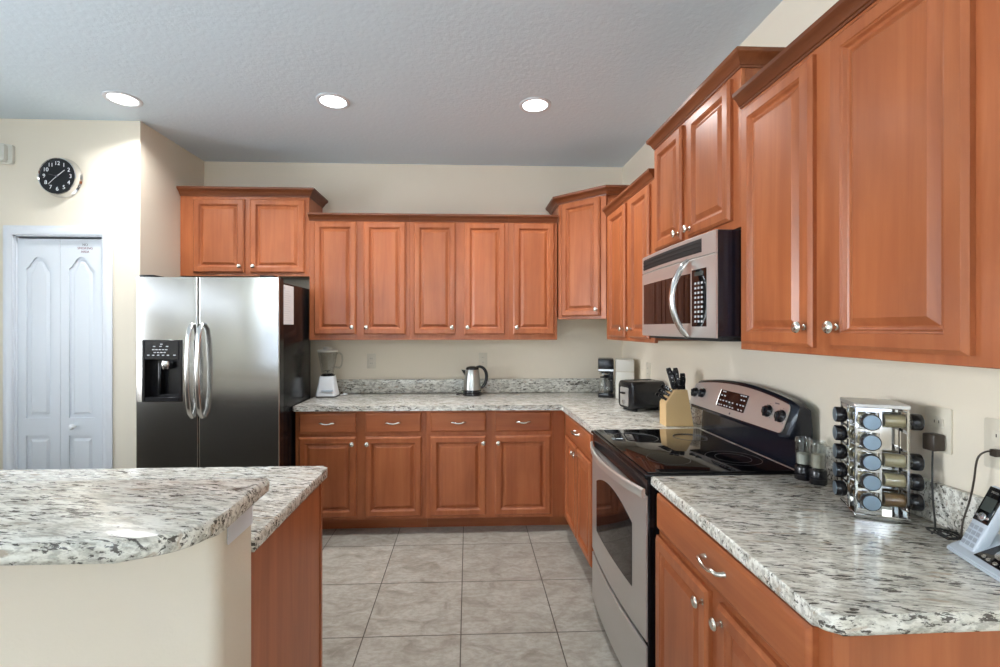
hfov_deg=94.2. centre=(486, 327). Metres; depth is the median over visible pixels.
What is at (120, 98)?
recessed light
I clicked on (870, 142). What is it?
upper cabinet
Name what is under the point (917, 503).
spice jar
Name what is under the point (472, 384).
electric kettle
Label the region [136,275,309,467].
refrigerator
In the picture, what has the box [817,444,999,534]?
backsplash
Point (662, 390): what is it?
kitchen knife
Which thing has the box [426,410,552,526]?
base cabinet
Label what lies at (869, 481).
spice jar
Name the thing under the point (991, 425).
wall outlet
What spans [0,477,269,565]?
bar
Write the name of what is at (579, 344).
wall
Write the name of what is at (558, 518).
cabinet filler
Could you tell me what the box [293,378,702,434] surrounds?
countertop
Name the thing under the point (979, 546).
cordless phone
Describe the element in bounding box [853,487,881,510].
spice jar
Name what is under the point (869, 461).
spice jar
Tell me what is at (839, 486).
spice jar
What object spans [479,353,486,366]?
wall outlet
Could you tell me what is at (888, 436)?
spice rack
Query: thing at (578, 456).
base cabinet
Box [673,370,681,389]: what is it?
kitchen knife
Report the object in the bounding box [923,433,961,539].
power adapter
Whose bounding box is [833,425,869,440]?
spice jar
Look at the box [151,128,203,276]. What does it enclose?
wall
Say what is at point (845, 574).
countertop
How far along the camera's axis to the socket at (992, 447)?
1.15 m
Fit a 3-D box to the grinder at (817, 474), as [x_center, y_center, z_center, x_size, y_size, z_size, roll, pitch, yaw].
[1.149,0.465,1.611,0.054,0.148,0.054,0,0,-2]
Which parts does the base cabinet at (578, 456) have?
door, drawer, door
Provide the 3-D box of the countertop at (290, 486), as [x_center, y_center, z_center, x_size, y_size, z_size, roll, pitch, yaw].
[-2.132,0.559,1.442,3.055,0.038,0.631,0,0,-2]
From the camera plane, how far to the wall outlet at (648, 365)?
3.36 m
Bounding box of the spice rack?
[840,397,910,523]
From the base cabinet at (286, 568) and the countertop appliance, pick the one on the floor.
the base cabinet at (286, 568)
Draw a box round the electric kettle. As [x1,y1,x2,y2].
[456,365,487,395]
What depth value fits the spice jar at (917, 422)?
1.30 m
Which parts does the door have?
knob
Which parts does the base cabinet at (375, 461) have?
drawer pull, drawer, door, drawer, drawer pull, door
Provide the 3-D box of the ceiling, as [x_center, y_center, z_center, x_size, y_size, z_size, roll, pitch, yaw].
[-1.637,-1.416,-0.218,6.111,0.100,8.295,0,0,-2]
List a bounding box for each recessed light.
[102,91,142,106]
[316,93,349,108]
[519,97,550,112]
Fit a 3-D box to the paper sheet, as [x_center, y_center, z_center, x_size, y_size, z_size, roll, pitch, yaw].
[-1.348,-0.156,3.142,0.002,0.264,0.212,0,0,-2]
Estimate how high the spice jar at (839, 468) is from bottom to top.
0.046 m
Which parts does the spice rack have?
frame, frame, frame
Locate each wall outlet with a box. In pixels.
[367,353,375,367]
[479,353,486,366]
[646,362,650,378]
[925,405,952,454]
[984,417,999,469]
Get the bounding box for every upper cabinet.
[176,186,327,279]
[307,212,409,339]
[409,213,508,339]
[508,214,557,339]
[545,185,628,319]
[602,168,699,342]
[646,46,785,251]
[732,0,999,368]
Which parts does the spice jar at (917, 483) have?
lid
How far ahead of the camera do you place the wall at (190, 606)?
1.02 m
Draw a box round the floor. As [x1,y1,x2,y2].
[322,525,621,666]
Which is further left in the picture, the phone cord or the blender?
the blender
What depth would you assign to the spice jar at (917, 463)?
1.30 m
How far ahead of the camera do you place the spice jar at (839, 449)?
1.40 m
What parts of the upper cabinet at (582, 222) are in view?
door, frame, crown molding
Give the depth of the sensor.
3.01 m
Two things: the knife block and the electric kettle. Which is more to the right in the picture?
the knife block
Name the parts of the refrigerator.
spout, door, handle, handle, door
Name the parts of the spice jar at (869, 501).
lid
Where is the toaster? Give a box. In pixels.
[619,379,665,411]
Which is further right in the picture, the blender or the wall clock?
the blender
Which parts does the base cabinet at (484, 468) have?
door, drawer, drawer, door, drawer pull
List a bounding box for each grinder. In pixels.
[794,440,811,480]
[808,441,827,485]
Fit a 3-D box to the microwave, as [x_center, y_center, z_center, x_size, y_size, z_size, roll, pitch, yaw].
[0.967,-0.151,1.996,0.527,0.399,0.692,0,0,-2]
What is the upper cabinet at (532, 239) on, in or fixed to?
attached to the wall at (579, 344)
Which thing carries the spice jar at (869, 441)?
in the spice rack
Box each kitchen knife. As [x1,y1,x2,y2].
[661,389,669,396]
[663,385,672,392]
[666,367,671,388]
[668,374,676,389]
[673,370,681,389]
[680,373,684,389]
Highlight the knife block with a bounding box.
[660,388,693,426]
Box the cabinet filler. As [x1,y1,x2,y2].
[550,410,568,524]
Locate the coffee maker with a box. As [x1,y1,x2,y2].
[598,358,613,397]
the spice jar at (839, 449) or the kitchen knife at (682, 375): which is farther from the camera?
the kitchen knife at (682, 375)
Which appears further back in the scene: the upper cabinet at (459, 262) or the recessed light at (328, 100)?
the upper cabinet at (459, 262)
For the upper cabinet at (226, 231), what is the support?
attached to the wall at (579, 344)
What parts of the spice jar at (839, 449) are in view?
lid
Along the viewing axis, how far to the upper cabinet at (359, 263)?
3.53 m
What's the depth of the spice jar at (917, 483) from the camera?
1.30 m
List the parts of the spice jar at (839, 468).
lid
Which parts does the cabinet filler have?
panel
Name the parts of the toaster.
plate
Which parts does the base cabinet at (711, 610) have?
door, knob, drawer pull, knob, drawer, frame, door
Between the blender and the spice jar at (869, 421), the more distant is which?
the blender
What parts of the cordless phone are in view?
answering panel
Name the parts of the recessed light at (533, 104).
bulb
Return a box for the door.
[18,239,101,469]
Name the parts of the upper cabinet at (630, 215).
door, crown molding, frame, door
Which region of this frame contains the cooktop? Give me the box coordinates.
[591,429,793,477]
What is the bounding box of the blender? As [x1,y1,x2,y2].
[315,347,346,397]
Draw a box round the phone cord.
[960,449,999,538]
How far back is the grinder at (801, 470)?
1.64 m
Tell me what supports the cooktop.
in the range
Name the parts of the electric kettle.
lid, handle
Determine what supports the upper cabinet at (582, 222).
attached to the wall at (579, 344)
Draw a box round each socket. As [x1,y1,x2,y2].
[931,416,943,427]
[991,430,999,442]
[991,446,999,458]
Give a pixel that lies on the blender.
(327, 387)
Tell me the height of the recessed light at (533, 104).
0.008 m
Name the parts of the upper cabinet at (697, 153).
door, knob, knob, frame, door, crown molding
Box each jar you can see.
[317,347,337,372]
[833,406,869,421]
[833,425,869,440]
[833,443,868,458]
[833,461,869,477]
[833,480,849,495]
[853,412,881,430]
[853,432,881,450]
[853,451,881,470]
[853,471,881,490]
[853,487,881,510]
[878,452,924,470]
[878,471,924,490]
[878,491,924,510]
[882,414,924,430]
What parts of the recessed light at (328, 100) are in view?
bulb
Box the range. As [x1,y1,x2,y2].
[590,380,812,666]
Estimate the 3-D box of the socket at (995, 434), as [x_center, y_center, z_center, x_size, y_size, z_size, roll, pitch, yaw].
[1.259,0.268,1.139,0.003,0.028,0.034,0,0,-2]
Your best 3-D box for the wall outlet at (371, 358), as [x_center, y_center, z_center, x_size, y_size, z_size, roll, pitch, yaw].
[-0.958,0.274,3.855,0.072,0.124,0.008,0,0,-2]
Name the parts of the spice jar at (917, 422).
lid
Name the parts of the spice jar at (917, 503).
lid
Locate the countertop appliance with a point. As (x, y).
(624, 367)
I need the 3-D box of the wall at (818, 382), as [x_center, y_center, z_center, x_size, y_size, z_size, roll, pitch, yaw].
[1.366,0.044,-0.098,0.100,2.820,8.095,0,0,-2]
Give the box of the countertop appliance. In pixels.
[615,358,633,398]
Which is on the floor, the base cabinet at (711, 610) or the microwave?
the base cabinet at (711, 610)
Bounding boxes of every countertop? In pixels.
[0,466,327,551]
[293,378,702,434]
[651,444,999,635]
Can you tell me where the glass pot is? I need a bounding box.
[600,376,612,388]
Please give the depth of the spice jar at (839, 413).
1.40 m
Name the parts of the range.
door handle, storage drawer, oven door, knob, knob, control panel, trim, knob, knob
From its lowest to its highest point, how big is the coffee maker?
0.300 m
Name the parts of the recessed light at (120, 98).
bulb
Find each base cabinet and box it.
[251,483,321,666]
[296,411,427,528]
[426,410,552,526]
[565,413,593,567]
[655,492,999,666]
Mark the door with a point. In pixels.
(60, 280)
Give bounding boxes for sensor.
[0,143,14,164]
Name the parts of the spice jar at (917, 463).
lid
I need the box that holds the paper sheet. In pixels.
[284,285,293,324]
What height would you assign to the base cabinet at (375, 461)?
0.875 m
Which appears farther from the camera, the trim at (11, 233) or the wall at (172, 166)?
the wall at (172, 166)
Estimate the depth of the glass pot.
3.67 m
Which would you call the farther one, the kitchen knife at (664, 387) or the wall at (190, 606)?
the kitchen knife at (664, 387)
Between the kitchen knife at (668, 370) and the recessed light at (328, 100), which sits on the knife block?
the kitchen knife at (668, 370)
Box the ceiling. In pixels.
[0,0,782,166]
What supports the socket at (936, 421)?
attached to the wall outlet at (939, 420)
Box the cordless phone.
[947,486,999,581]
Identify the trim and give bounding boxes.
[3,225,112,469]
[227,505,252,544]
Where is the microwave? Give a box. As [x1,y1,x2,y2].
[642,229,740,341]
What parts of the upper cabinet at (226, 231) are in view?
door, panel, crown molding, door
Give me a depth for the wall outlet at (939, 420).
1.28 m
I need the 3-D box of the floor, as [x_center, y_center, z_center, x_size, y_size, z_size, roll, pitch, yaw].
[-1.637,1.504,-0.218,6.111,0.100,8.295,0,0,-2]
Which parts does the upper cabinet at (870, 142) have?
door, knob, crown molding, knob, door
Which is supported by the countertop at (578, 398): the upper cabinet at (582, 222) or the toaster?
the toaster
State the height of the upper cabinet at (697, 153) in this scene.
0.619 m
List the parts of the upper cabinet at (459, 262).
door, crown molding, door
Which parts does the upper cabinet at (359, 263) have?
door, crown molding, door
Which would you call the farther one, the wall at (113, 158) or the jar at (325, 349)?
the jar at (325, 349)
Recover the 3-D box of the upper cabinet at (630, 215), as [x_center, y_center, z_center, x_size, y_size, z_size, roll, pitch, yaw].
[0.999,-0.374,2.823,0.396,0.905,0.830,0,0,-2]
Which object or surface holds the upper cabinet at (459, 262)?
attached to the wall at (579, 344)
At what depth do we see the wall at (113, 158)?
3.06 m
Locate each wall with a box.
[0,119,150,469]
[0,525,250,666]
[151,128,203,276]
[204,161,621,398]
[622,0,999,496]
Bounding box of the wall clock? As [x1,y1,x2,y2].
[38,157,82,197]
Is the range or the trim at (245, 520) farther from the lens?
the range
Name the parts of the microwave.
handle, vent panel, door, control panel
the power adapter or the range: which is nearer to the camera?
the power adapter
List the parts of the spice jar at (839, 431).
lid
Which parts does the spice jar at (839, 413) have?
lid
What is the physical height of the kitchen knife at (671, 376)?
0.088 m

